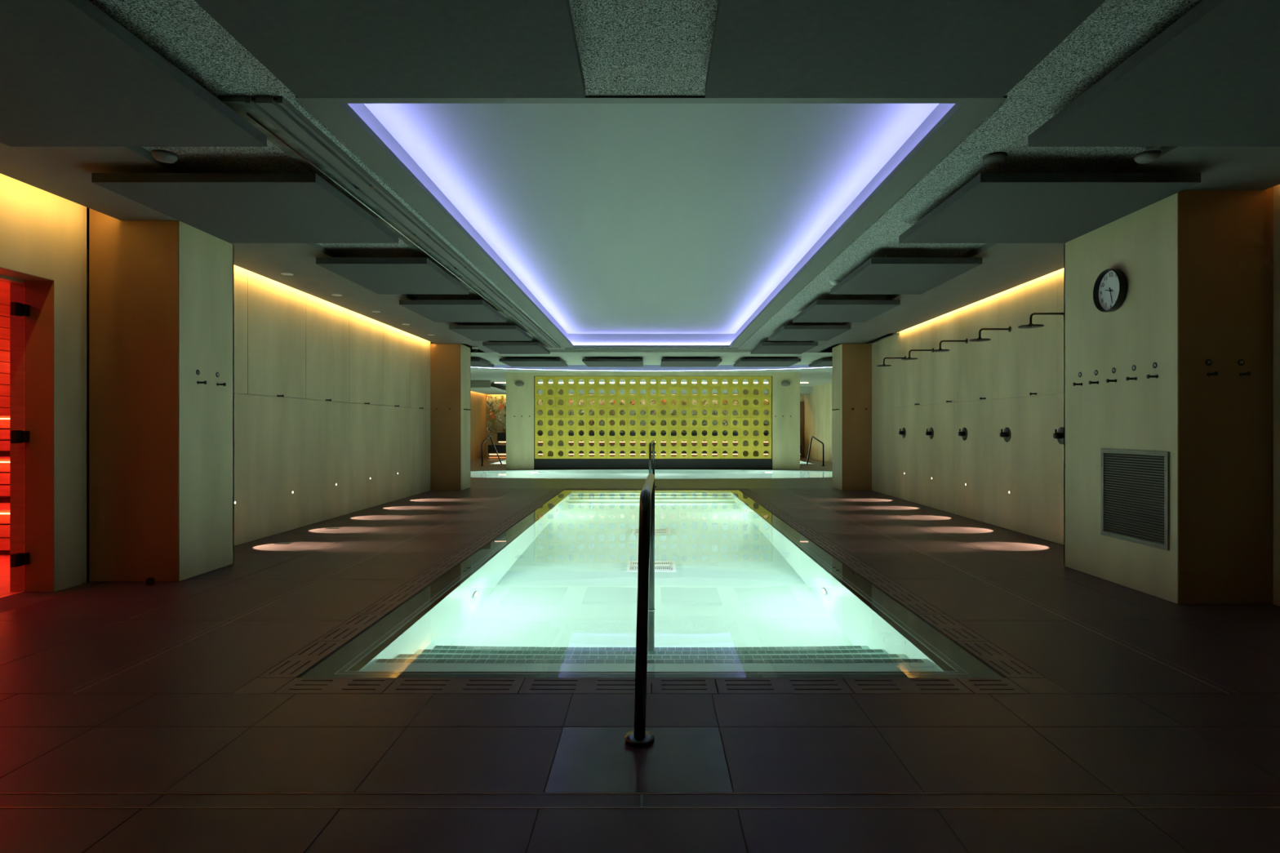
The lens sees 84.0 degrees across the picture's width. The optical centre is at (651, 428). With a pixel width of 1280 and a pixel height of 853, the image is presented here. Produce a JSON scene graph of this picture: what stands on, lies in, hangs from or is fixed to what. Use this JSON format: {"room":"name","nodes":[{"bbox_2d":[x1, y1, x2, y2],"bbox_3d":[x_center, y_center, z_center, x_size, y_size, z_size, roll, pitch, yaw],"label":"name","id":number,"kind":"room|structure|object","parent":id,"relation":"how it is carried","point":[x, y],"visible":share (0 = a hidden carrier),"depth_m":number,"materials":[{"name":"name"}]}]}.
{"room":"spa","nodes":[
{"label":"spa","id":0,"kind":"room"},
{"bbox_2d":[0,173,86,591],"bbox_3d":[-4.320,-0.365,1.853,0.240,3.070,6.905,0,0,0],"label":"wall","id":1,"kind":"structure","parent":0,"point":[43,233],"depth_m":5.00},
{"bbox_2d":[0,274,29,591],"bbox_3d":[-4.440,0.000,4.520,0.140,2.300,1.080,0,0,0],"label":"door","id":2,"kind":"structure","parent":1,"relation":"in","point":[19,310],"depth_m":5.00,"materials":[{"name":"clear glass"}]},
{"bbox_2d":[0,248,88,574],"bbox_3d":[-5.805,-0.125,5.050,2.790,2.550,6.300,0,0,0],"label":"wall","id":3,"kind":"structure","parent":0,"point":[4,286],"depth_m":7.74,"materials":[{"name":"brown wood"}]},
{"bbox_2d":[86,207,88,249],"bbox_3d":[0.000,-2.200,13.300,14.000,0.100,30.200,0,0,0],"label":"wall","id":4,"kind":"structure","parent":0,"point":[87,208],"depth_m":7.64,"materials":[{"name":"black"}]},
{"bbox_2d":[234,265,430,546],"bbox_3d":[-4.135,-0.365,9.600,0.150,3.070,7.400,0,0,0],"label":"wall","id":5,"kind":"structure","parent":0,"point":[308,349],"depth_m":8.61,"materials":[{"name":"beige stone"}]},
{"bbox_2d":[471,391,486,460],"bbox_3d":[-6.575,-0.365,20.800,0.150,3.070,14.800,0,0,0],"label":"wall","id":6,"kind":"structure","parent":0,"point":[478,401],"depth_m":26.63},
{"bbox_2d":[0,488,1279,852],"bbox_3d":[-1.450,1.175,6.000,11.500,0.050,15.200,0,0,0],"label":"floor","id":7,"kind":"structure","parent":0,"point":[172,722],"depth_m":2.74,"materials":[{"name":"brown tile"}]},
{"bbox_2d":[0,415,9,550],"bbox_3d":[-5.800,0.485,7.194,2.500,1.230,1.688,0,0,0],"label":"bench","id":8,"kind":"object","parent":7,"relation":"on","point":[4,424],"visible":0.08,"depth_m":7.00,"materials":[{"name":"brown wood"}]},
{"bbox_2d":[146,577,155,585],"bbox_3d":[-3.672,1.123,5.210,0.035,0.055,0.040,0,0,0],"label":"door stop","id":9,"kind":"object","parent":7,"relation":"on","point":[150,580],"visible":1,"depth_m":5.20,"materials":[{"name":"black metal"}]},
{"bbox_2d":[88,208,234,582],"bbox_3d":[-3.865,-0.300,5.660,0.670,2.900,0.700,0,0,0],"label":"column","id":10,"kind":"structure","parent":7,"relation":"on","point":[162,292],"depth_m":5.31,"materials":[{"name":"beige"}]},
{"bbox_2d":[196,380,207,384],"bbox_3d":[-3.498,-0.355,5.530,0.065,0.028,0.028,0,0,0],"label":"wall hook","id":11,"kind":"object","parent":10,"relation":"attached to","point":[205,382],"visible":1,"depth_m":5.53,"materials":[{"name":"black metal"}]},
{"bbox_2d":[216,382,226,386],"bbox_3d":[-3.498,-0.355,5.780,0.065,0.028,0.028,0,0,0],"label":"wall hook","id":12,"kind":"object","parent":10,"relation":"attached to","point":[217,384],"visible":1,"depth_m":5.77,"materials":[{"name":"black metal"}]},
{"bbox_2d":[273,542,293,544],"bbox_3d":[-3.667,1.148,7.084,0.140,0.004,0.100,0,0,0],"label":"floor drain","id":13,"kind":"object","parent":7,"relation":"on","point":[279,543],"visible":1,"depth_m":7.07,"materials":[{"name":"grey metal"}]},
{"bbox_2d":[63,489,516,693],"bbox_3d":[-2.522,1.155,8.339,0.049,0.011,10.522,0,0,0],"label":"floor drain","id":14,"kind":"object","parent":7,"relation":"on","point":[516,490],"depth_m":4.24,"materials":[{"name":"silver metal"}]},
{"bbox_2d":[325,527,341,528],"bbox_3d":[-3.650,1.148,8.162,0.140,0.004,0.100,0,0,0],"label":"floor drain","id":15,"kind":"object","parent":7,"relation":"on","point":[328,527],"visible":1,"depth_m":8.16,"materials":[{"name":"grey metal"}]},
{"bbox_2d":[430,342,471,490],"bbox_3d":[-3.780,-0.300,13.410,0.560,2.900,0.700,0,0,0],"label":"column","id":16,"kind":"structure","parent":7,"relation":"on","point":[450,363],"depth_m":13.06,"materials":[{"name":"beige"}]},
{"bbox_2d":[624,473,654,747],"bbox_3d":[-0.037,1.201,3.551,0.110,1.939,1.991,0,0,0],"label":"handrail","id":17,"kind":"object","parent":7,"relation":"on","point":[639,737],"visible":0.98,"depth_m":2.59,"materials":[{"name":"grey metal"}]},
{"bbox_2d":[0,793,1279,808],"bbox_3d":[-0.075,1.160,2.195,8.230,0.021,0.087,0,0,0],"label":"channel","id":18,"kind":"object","parent":7,"relation":"on","point":[7,801],"visible":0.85,"depth_m":2.19,"materials":[{"name":"tile"}]},
{"bbox_2d":[231,488,1071,694],"bbox_3d":[0.000,1.170,8.339,3.636,0.040,10.518,0,0,0],"label":"pool edge","id":19,"kind":"object","parent":7,"relation":"on","point":[275,682],"visible":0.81,"depth_m":3.25,"materials":[{"name":"stone"}]},
{"bbox_2d":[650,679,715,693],"bbox_3d":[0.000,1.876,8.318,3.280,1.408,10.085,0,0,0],"label":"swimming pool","id":20,"kind":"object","parent":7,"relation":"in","point":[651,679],"visible":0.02,"depth_m":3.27,"materials":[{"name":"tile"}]},
{"bbox_2d":[298,489,1004,679],"bbox_3d":[0.000,1.158,8.317,3.280,0.001,10.085,0,0,0],"label":"water","id":21,"kind":"object","parent":20,"relation":"in","point":[740,592],"visible":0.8,"depth_m":4.46,"materials":[{"name":"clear liquid"}]},
{"bbox_2d":[648,440,656,487],"bbox_3d":[0.026,1.214,13.093,0.122,1.972,1.636,0,0,1],"label":"handrail","id":22,"kind":"object","parent":20,"relation":"on","point":[652,442],"visible":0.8,"depth_m":13.33,"materials":[{"name":"grey metal"}]},
{"bbox_2d":[831,343,871,490],"bbox_3d":[3.775,-0.300,13.410,0.550,2.900,0.700,0,0,0],"label":"column","id":23,"kind":"structure","parent":7,"relation":"on","point":[851,363],"depth_m":13.06,"materials":[{"name":"beige stone"}]},
{"bbox_2d":[786,489,1239,693],"bbox_3d":[2.522,1.155,8.339,0.049,0.011,10.522,0,0,0],"label":"trim","id":24,"kind":"structure","parent":7,"relation":"on","point":[786,490],"depth_m":4.23,"materials":[{"name":"silver metal"}]},
{"bbox_2d":[1063,186,1273,604],"bbox_3d":[3.740,-0.300,5.270,0.620,2.900,1.280,0,0,0],"label":"column","id":25,"kind":"structure","parent":7,"relation":"on","point":[1197,266],"depth_m":4.63,"materials":[{"name":"beige"}]},
{"bbox_2d":[1072,382,1082,386],"bbox_3d":[3.397,-0.350,5.665,0.065,0.028,0.028,0,0,0],"label":"wall hook","id":26,"kind":"object","parent":25,"relation":"attached to","point":[1073,384],"visible":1,"depth_m":5.66,"materials":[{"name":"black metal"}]},
{"bbox_2d":[1088,380,1098,384],"bbox_3d":[3.397,-0.350,5.460,0.065,0.028,0.028,0,0,0],"label":"wall hook","id":27,"kind":"object","parent":25,"relation":"attached to","point":[1090,382],"visible":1,"depth_m":5.46,"materials":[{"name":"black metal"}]},
{"bbox_2d":[1093,268,1127,311],"bbox_3d":[3.400,-1.020,5.270,0.060,0.316,0.316,0,0,0],"label":"wall clock","id":28,"kind":"object","parent":25,"relation":"attached to","point":[1110,286],"visible":1,"depth_m":5.28,"materials":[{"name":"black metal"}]},
{"bbox_2d":[1106,378,1116,382],"bbox_3d":[3.397,-0.350,5.250,0.065,0.028,0.028,0,0,0],"label":"wall hook","id":29,"kind":"object","parent":25,"relation":"attached to","point":[1108,380],"visible":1,"depth_m":5.25,"materials":[{"name":"black metal"}]},
{"bbox_2d":[1125,376,1137,380],"bbox_3d":[3.397,-0.350,5.030,0.065,0.028,0.028,0,0,0],"label":"wall hook","id":30,"kind":"object","parent":25,"relation":"attached to","point":[1127,378],"visible":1,"depth_m":5.02,"materials":[{"name":"black metal"}]},
{"bbox_2d":[1131,364,1136,370],"bbox_3d":[3.428,-0.428,5.050,0.004,0.042,0.042,0,0,0],"label":"disc","id":31,"kind":"object","parent":25,"relation":"attached to","point":[1134,367],"visible":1,"depth_m":5.04,"materials":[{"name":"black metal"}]},
{"bbox_2d":[1101,448,1169,550],"bbox_3d":[3.422,0.482,5.054,0.016,0.655,0.700,0,0,0],"label":"wall grille","id":32,"kind":"object","parent":25,"relation":"attached to","point":[1135,483],"visible":1,"depth_m":5.01,"materials":[{"name":"grey metal"}]},
{"bbox_2d":[1146,374,1158,378],"bbox_3d":[3.397,-0.350,4.820,0.065,0.028,0.028,0,0,0],"label":"wall hook","id":33,"kind":"object","parent":25,"relation":"attached to","point":[1148,376],"visible":1,"depth_m":4.81,"materials":[{"name":"black metal"}]},
{"bbox_2d":[1152,362,1157,368],"bbox_3d":[3.428,-0.428,4.840,0.004,0.042,0.042,0,0,0],"label":"disc","id":34,"kind":"object","parent":25,"relation":"attached to","point":[1154,364],"visible":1,"depth_m":4.84,"materials":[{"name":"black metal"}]},
{"bbox_2d":[1205,359,1212,365],"bbox_3d":[3.630,-0.428,4.628,0.042,0.042,0.004,0,0,0],"label":"disc","id":35,"kind":"object","parent":25,"relation":"attached to","point":[1208,362],"visible":1,"depth_m":4.63,"materials":[{"name":"black metal"}]},
{"bbox_2d":[1206,371,1218,376],"bbox_3d":[3.630,-0.350,4.598,0.028,0.028,0.065,0,0,0],"label":"wall hook","id":36,"kind":"object","parent":25,"relation":"attached to","point":[1215,373],"visible":1,"depth_m":4.57,"materials":[{"name":"black metal"}]},
{"bbox_2d":[1237,359,1244,365],"bbox_3d":[3.840,-0.428,4.628,0.042,0.042,0.004,0,0,0],"label":"disc","id":37,"kind":"object","parent":25,"relation":"attached to","point":[1241,362],"visible":1,"depth_m":4.63,"materials":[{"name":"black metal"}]},
{"bbox_2d":[1239,371,1251,376],"bbox_3d":[3.840,-0.350,4.598,0.028,0.028,0.065,0,0,0],"label":"wall hook","id":38,"kind":"object","parent":25,"relation":"attached to","point":[1248,373],"visible":1,"depth_m":4.58,"materials":[{"name":"black metal"}]},
{"bbox_2d":[0,0,1279,394],"bbox_3d":[-0.225,-1.730,13.145,12.550,0.840,29.690,0,0,0],"label":"ceiling","id":39,"kind":"structure","parent":0,"point":[645,207],"depth_m":4.82,"materials":[{"name":"paint"}]},
{"bbox_2d":[0,0,266,146],"bbox_3d":[-2.640,-1.500,2.930,1.320,0.100,1.460,0,0,0],"label":"ceiling panel","id":40,"kind":"object","parent":39,"relation":"attached to","point":[72,75],"visible":1,"depth_m":3.06,"materials":[{"name":"paint"}]},
{"bbox_2d":[151,149,178,163],"bbox_3d":[-2.749,-1.532,4.016,0.132,0.036,0.132,0,0,0],"label":"smoke detector","id":41,"kind":"object","parent":39,"relation":"attached to","point":[163,156],"visible":1,"depth_m":3.98,"materials":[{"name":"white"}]},
{"bbox_2d":[91,171,398,243],"bbox_3d":[-2.640,-1.500,4.880,1.320,0.100,1.380,0,0,0],"label":"ceiling panel","id":42,"kind":"object","parent":39,"relation":"attached to","point":[296,207],"visible":1,"depth_m":4.64,"materials":[{"name":"paint"}]},
{"bbox_2d":[280,272,293,275],"bbox_3d":[-3.660,-1.547,7.140,0.116,0.006,0.116,0,0,0],"label":"recessed light","id":43,"kind":"object","parent":39,"relation":"in","point":[282,273],"visible":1,"depth_m":7.12,"materials":[{"name":"white"}]},
{"bbox_2d":[331,293,342,296],"bbox_3d":[-3.660,-1.547,8.270,0.116,0.006,0.116,0,0,0],"label":"recessed light","id":44,"kind":"object","parent":39,"relation":"in","point":[335,295],"visible":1,"depth_m":8.26,"materials":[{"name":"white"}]},
{"bbox_2d":[217,96,560,347],"bbox_3d":[-1.933,-1.571,8.660,0.315,0.054,10.480,0,0,0],"label":"ceiling track","id":45,"kind":"object","parent":39,"relation":"attached to","point":[284,126],"visible":0.99,"depth_m":4.61,"materials":[{"name":"metal"}]},
{"bbox_2d":[194,0,585,97],"bbox_3d":[-0.920,-1.525,2.410,1.260,0.150,1.420,0,0,0],"label":"ceiling panel","id":46,"kind":"object","parent":39,"relation":"attached to","point":[316,48],"visible":1,"depth_m":2.70,"materials":[{"name":"paint"}]},
{"bbox_2d":[315,255,468,294],"bbox_3d":[-2.470,-1.500,6.985,0.980,0.100,1.430,0,0,0],"label":"ceiling panel","id":47,"kind":"object","parent":39,"relation":"attached to","point":[380,276],"visible":1,"depth_m":6.75,"materials":[{"name":"fabric"}]},
{"bbox_2d":[399,297,506,322],"bbox_3d":[-2.470,-1.500,9.035,0.980,0.100,1.390,0,0,0],"label":"ceiling panel","id":48,"kind":"object","parent":39,"relation":"attached to","point":[471,310],"visible":1,"depth_m":8.77,"materials":[{"name":"fabric"}]},
{"bbox_2d":[471,346,478,351],"bbox_3d":[-3.360,-1.502,13.550,0.120,0.095,0.120,0,0,0],"label":"dome camera","id":49,"kind":"object","parent":39,"relation":"attached to","point":[474,348],"visible":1,"depth_m":13.51,"materials":[{"name":"white plastic"}]},
{"bbox_2d":[471,358,493,366],"bbox_3d":[-4.410,-1.500,16.100,1.380,0.100,1.400,0,0,0],"label":"ceiling panel","id":50,"kind":"object","parent":39,"relation":"attached to","point":[474,362],"visible":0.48,"depth_m":15.98,"materials":[{"name":"fabric"}]},
{"bbox_2d":[448,323,532,341],"bbox_3d":[-2.470,-1.500,11.100,0.980,0.100,1.400,0,0,0],"label":"ceiling panel","id":51,"kind":"object","parent":39,"relation":"attached to","point":[475,333],"visible":1,"depth_m":10.88,"materials":[{"name":"fabric"}]},
{"bbox_2d":[482,341,550,354],"bbox_3d":[-2.470,-1.500,13.180,0.980,0.100,1.440,0,0,0],"label":"ceiling panel","id":52,"kind":"object","parent":39,"relation":"attached to","point":[501,348],"visible":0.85,"depth_m":12.88,"materials":[{"name":"paint"}]},
{"bbox_2d":[498,356,567,366],"bbox_3d":[-2.640,-1.500,16.100,1.320,0.100,1.400,0,0,0],"label":"ceiling panel","id":53,"kind":"object","parent":39,"relation":"attached to","point":[510,362],"visible":1,"depth_m":15.60,"materials":[{"name":"paint"}]},
{"bbox_2d":[582,358,643,366],"bbox_3d":[-0.845,-1.500,16.100,1.310,0.100,1.400,0,0,0],"label":"ceiling panel","id":54,"kind":"object","parent":39,"relation":"attached to","point":[588,362],"visible":1,"depth_m":15.59,"materials":[{"name":"paint"}]},
{"bbox_2d":[494,382,808,383],"bbox_3d":[0.000,-1.533,24.030,10.600,0.030,0.060,0,0,0],"label":"recessed light","id":55,"kind":"object","parent":39,"relation":"in","point":[495,382],"visible":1,"depth_m":24.00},
{"bbox_2d":[573,344,729,345],"bbox_3d":[0.000,-1.586,13.568,3.080,0.004,0.030,0,0,0],"label":"led strip","id":56,"kind":"object","parent":39,"relation":"attached to","point":[573,344],"visible":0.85,"depth_m":13.55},
{"bbox_2d":[471,366,831,370],"bbox_3d":[0.000,-1.578,18.562,10.150,0.008,2.025,0,0,0],"label":"led strip","id":57,"kind":"object","parent":39,"relation":"attached to","point":[471,366],"visible":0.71,"depth_m":19.10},
{"bbox_2d":[660,358,722,366],"bbox_3d":[0.875,-1.500,16.100,1.310,0.100,1.400,0,0,0],"label":"ceiling panel","id":58,"kind":"object","parent":39,"relation":"attached to","point":[664,362],"visible":1,"depth_m":15.59,"materials":[{"name":"paint"}]},
{"bbox_2d":[733,358,800,366],"bbox_3d":[2.590,-1.500,16.100,1.300,0.100,1.400,0,0,0],"label":"ceiling panel","id":59,"kind":"object","parent":39,"relation":"attached to","point":[743,362],"visible":1,"depth_m":15.65,"materials":[{"name":"paint"}]},
{"bbox_2d":[751,341,817,354],"bbox_3d":[2.430,-1.525,13.180,0.980,0.150,1.440,0,0,0],"label":"ceiling panel","id":60,"kind":"object","parent":39,"relation":"attached to","point":[764,348],"visible":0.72,"depth_m":12.88,"materials":[{"name":"fabric"}]},
{"bbox_2d":[768,325,850,341],"bbox_3d":[2.430,-1.525,11.100,0.980,0.150,1.400,0,0,0],"label":"ceiling panel","id":61,"kind":"object","parent":39,"relation":"attached to","point":[786,333],"visible":0.87,"depth_m":10.88,"materials":[{"name":"paint"}]},
{"bbox_2d":[808,358,831,366],"bbox_3d":[4.410,-1.500,16.100,1.380,0.100,1.400,0,0,0],"label":"ceiling panel","id":62,"kind":"object","parent":39,"relation":"attached to","point":[824,362],"visible":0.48,"depth_m":15.98,"materials":[{"name":"fabric"}]},
{"bbox_2d":[829,280,841,285],"bbox_3d":[2.009,-1.582,7.739,0.132,0.036,0.132,0,0,0],"label":"smoke detector","id":63,"kind":"object","parent":39,"relation":"attached to","point":[834,282],"visible":0.71,"depth_m":7.69,"materials":[{"name":"white plastic"}]},
{"bbox_2d":[793,293,900,322],"bbox_3d":[2.430,-1.525,9.035,0.980,0.150,1.390,0,0,0],"label":"ceiling panel","id":64,"kind":"object","parent":39,"relation":"attached to","point":[828,310],"visible":0.93,"depth_m":8.77,"materials":[{"name":"fabric"}]},
{"bbox_2d":[705,0,1106,97],"bbox_3d":[0.887,-1.525,2.410,1.305,0.150,1.420,0,0,0],"label":"ceiling panel","id":65,"kind":"object","parent":39,"relation":"attached to","point":[760,48],"visible":1,"depth_m":2.70,"materials":[{"name":"paint"}]},
{"bbox_2d":[830,249,982,294],"bbox_3d":[2.430,-1.525,6.985,0.980,0.150,1.430,0,0,0],"label":"ceiling panel","id":66,"kind":"object","parent":39,"relation":"attached to","point":[876,276],"visible":1,"depth_m":6.72,"materials":[{"name":"paint"}]},
{"bbox_2d":[982,151,1007,164],"bbox_3d":[2.019,-1.582,4.179,0.132,0.036,0.132,0,0,0],"label":"smoke detector","id":67,"kind":"object","parent":39,"relation":"attached to","point":[996,157],"visible":1,"depth_m":4.14,"materials":[{"name":"white plastic"}]},
{"bbox_2d":[898,163,1200,243],"bbox_3d":[2.590,-1.525,4.880,1.300,0.150,1.380,0,0,0],"label":"ceiling panel","id":68,"kind":"object","parent":39,"relation":"attached to","point":[999,207],"visible":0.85,"depth_m":4.62,"materials":[{"name":"paint"}]},
{"bbox_2d":[1133,150,1161,164],"bbox_3d":[2.807,-1.532,4.024,0.132,0.036,0.132,0,0,0],"label":"smoke detector","id":69,"kind":"object","parent":39,"relation":"attached to","point":[1149,156],"visible":1,"depth_m":3.99,"materials":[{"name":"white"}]},
{"bbox_2d":[1028,0,1279,146],"bbox_3d":[2.590,-1.525,2.930,1.300,0.150,1.460,0,0,0],"label":"ceiling panel","id":70,"kind":"object","parent":39,"relation":"attached to","point":[1211,77],"visible":1,"depth_m":3.06,"materials":[{"name":"paint"}]},
{"bbox_2d":[486,394,804,457],"bbox_3d":[-0.240,-0.365,28.100,12.820,3.070,0.200,0,0,0],"label":"wall","id":71,"kind":"structure","parent":0,"point":[494,435],"depth_m":28.00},
{"bbox_2d":[486,395,768,432],"bbox_3d":[-0.640,-0.560,27.955,11.680,1.460,0.050,0,0,0],"label":"mural","id":72,"kind":"object","parent":71,"relation":"attached to","point":[495,404],"visible":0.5,"depth_m":27.93},
{"bbox_2d":[800,401,804,457],"bbox_3d":[5.625,0.050,27.911,0.750,2.200,0.098,0,0,0],"label":"door","id":73,"kind":"structure","parent":71,"relation":"in","point":[802,403],"depth_m":27.93,"materials":[{"name":"brown wood"}]},
{"bbox_2d":[469,457,833,488],"bbox_3d":[0.000,1.150,20.900,13.800,0.001,14.600,0,0,0],"label":"surround","id":74,"kind":"structure","parent":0,"point":[476,482],"depth_m":15.17,"materials":[{"name":"tile"}]},
{"bbox_2d":[480,435,502,466],"bbox_3d":[-4.910,0.845,22.201,0.112,1.239,1.576,0,0,17],"label":"handrail","id":75,"kind":"object","parent":74,"relation":"on","point":[487,437],"visible":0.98,"depth_m":21.73,"materials":[{"name":"grey metal"}]},
{"bbox_2d":[547,389,563,456],"bbox_3d":[-2.790,-0.060,20.950,0.600,2.420,0.500,0,0,0],"label":"pillar","id":76,"kind":"structure","parent":74,"relation":"on","point":[550,391],"depth_m":20.70,"materials":[{"name":"beige paint"}]},
{"bbox_2d":[488,432,801,458],"bbox_3d":[-0.250,0.660,27.200,11.700,0.980,1.400,0,0,0],"label":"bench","id":77,"kind":"object","parent":74,"relation":"on","point":[501,449],"visible":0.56,"depth_m":26.70,"materials":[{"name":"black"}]},
{"bbox_2d":[471,469,831,488],"bbox_3d":[0.000,1.798,17.870,11.800,1.304,3.800,0,0,0],"label":"pool","id":78,"kind":"object","parent":74,"relation":"in","point":[555,469],"visible":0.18,"depth_m":19.21,"materials":[{"name":"grey"}]},
{"bbox_2d":[471,470,831,479],"bbox_3d":[0.000,1.158,17.870,11.788,0.001,3.789,0,0,0],"label":"water","id":79,"kind":"object","parent":78,"relation":"in","point":[624,474],"visible":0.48,"depth_m":18.00,"materials":[{"name":"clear liquid"}]},
{"bbox_2d":[742,389,758,456],"bbox_3d":[2.900,-0.060,20.950,0.600,2.420,0.500,0,0,0],"label":"pillar","id":80,"kind":"structure","parent":74,"relation":"on","point":[744,391],"depth_m":20.70,"materials":[{"name":"beige paint"}]},
{"bbox_2d":[806,435,825,466],"bbox_3d":[5.009,0.854,22.191,0.250,1.220,1.539,0,0,-10],"label":"handrail","id":81,"kind":"object","parent":74,"relation":"on","point":[815,438],"visible":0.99,"depth_m":21.86,"materials":[{"name":"grey metal"}]},
{"bbox_3d":[0.000,1.748,24.300,10.500,1.204,3.000,0,0,0],"label":"pool","id":82,"kind":"object","parent":74,"relation":"in","visible":0},
{"bbox_2d":[493,460,808,463],"bbox_3d":[0.000,1.158,24.300,10.500,0.001,3.000,0,0,0],"label":"water","id":83,"kind":"object","parent":82,"relation":"in","point":[503,462],"visible":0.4,"depth_m":24.00,"materials":[{"name":"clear liquid"}]},
{"bbox_2d":[506,372,799,469],"bbox_3d":[0.045,-0.200,19.950,8.190,2.700,0.300,0,0,0],"label":"wall","id":84,"kind":"structure","parent":0,"point":[520,401],"depth_m":19.80,"materials":[{"name":"beige"}]},
{"bbox_2d":[515,381,524,386],"bbox_3d":[-3.670,-1.232,19.770,0.253,0.160,0.060,0,0,0],"label":"emergency light","id":85,"kind":"object","parent":84,"relation":"attached to","point":[519,384],"visible":1,"depth_m":19.74,"materials":[{"name":"grey plastic"}]},
{"bbox_2d":[534,376,771,458],"bbox_3d":[0.050,-0.293,19.872,6.588,2.290,0.143,0,0,0],"label":"screen","id":86,"kind":"object","parent":84,"relation":"attached to","point":[545,387],"visible":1,"depth_m":19.80,"materials":[{"name":"yellow metal"}]},
{"bbox_2d":[781,381,790,386],"bbox_3d":[3.740,-1.232,19.770,0.253,0.160,0.060,0,0,0],"label":"emergency light","id":87,"kind":"object","parent":84,"relation":"attached to","point":[785,384],"visible":1,"depth_m":19.74,"materials":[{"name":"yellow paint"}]},
{"bbox_2d":[804,382,831,462],"bbox_3d":[6.095,-0.365,20.800,0.150,3.070,14.800,0,0,0],"label":"wall","id":88,"kind":"structure","parent":0,"point":[817,404],"depth_m":25.51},
{"bbox_2d":[871,184,1279,606],"bbox_3d":[4.125,-0.365,5.850,0.150,3.070,14.900,0,0,0],"label":"wall","id":89,"kind":"structure","parent":0,"point":[1003,370],"depth_m":8.59,"materials":[{"name":"beige"}]},
{"bbox_2d":[876,355,906,367],"bbox_3d":[3.823,-1.069,11.340,0.454,0.168,0.228,0,0,0],"label":"shower","id":90,"kind":"object","parent":89,"relation":"attached to","point":[883,365],"visible":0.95,"depth_m":11.33,"materials":[{"name":"brown metal"}]},
{"bbox_2d":[898,427,906,438],"bbox_3d":[4.012,0.075,11.400,0.076,0.170,0.170,0,0,0],"label":"shower valve","id":91,"kind":"object","parent":89,"relation":"attached to","point":[903,433],"visible":1,"depth_m":11.37,"materials":[{"name":"brown metal"}]},
{"bbox_2d":[901,347,933,359],"bbox_3d":[3.823,-1.069,10.220,0.454,0.168,0.228,0,0,0],"label":"shower","id":92,"kind":"object","parent":89,"relation":"attached to","point":[909,357],"visible":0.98,"depth_m":10.21,"materials":[{"name":"brown metal"}]},
{"bbox_2d":[925,427,933,439],"bbox_3d":[4.012,0.075,10.280,0.076,0.170,0.170,0,0,0],"label":"shower valve","id":93,"kind":"object","parent":89,"relation":"attached to","point":[931,433],"visible":1,"depth_m":10.26,"materials":[{"name":"brown metal"}]},
{"bbox_2d":[930,338,968,352],"bbox_3d":[3.823,-1.069,9.130,0.454,0.168,0.228,0,0,0],"label":"shower","id":94,"kind":"object","parent":89,"relation":"attached to","point":[966,340],"visible":1,"depth_m":9.12,"materials":[{"name":"brown metal"}]},
{"bbox_2d":[958,427,967,440],"bbox_3d":[4.012,0.075,9.190,0.076,0.170,0.170,0,0,0],"label":"shower valve","id":95,"kind":"object","parent":89,"relation":"attached to","point":[963,433],"visible":1,"depth_m":9.17,"materials":[{"name":"brown metal"}]},
{"bbox_2d":[968,325,1011,342],"bbox_3d":[3.823,-1.069,8.030,0.454,0.168,0.228,0,0,0],"label":"shower","id":96,"kind":"object","parent":89,"relation":"attached to","point":[980,339],"visible":1,"depth_m":8.02,"materials":[{"name":"brown metal"}]},
{"bbox_2d":[999,426,1010,442],"bbox_3d":[4.012,0.075,8.090,0.076,0.170,0.170,0,0,0],"label":"shower valve","id":97,"kind":"object","parent":89,"relation":"attached to","point":[1006,434],"visible":1,"depth_m":8.07,"materials":[{"name":"brown metal"}]},
{"bbox_2d":[1017,312,1063,328],"bbox_3d":[3.823,-1.069,6.950,0.454,0.168,0.228,0,0,0],"label":"shower","id":98,"kind":"object","parent":89,"relation":"attached to","point":[1030,325],"visible":0.94,"depth_m":6.94,"materials":[{"name":"brown metal"}]},
{"bbox_2d":[1053,426,1063,444],"bbox_3d":[4.012,0.075,7.010,0.076,0.170,0.170,0,0,0],"label":"shower valve","id":99,"kind":"object","parent":89,"relation":"attached to","point":[1059,434],"visible":0.83,"depth_m":7.00,"materials":[{"name":"brown metal"}]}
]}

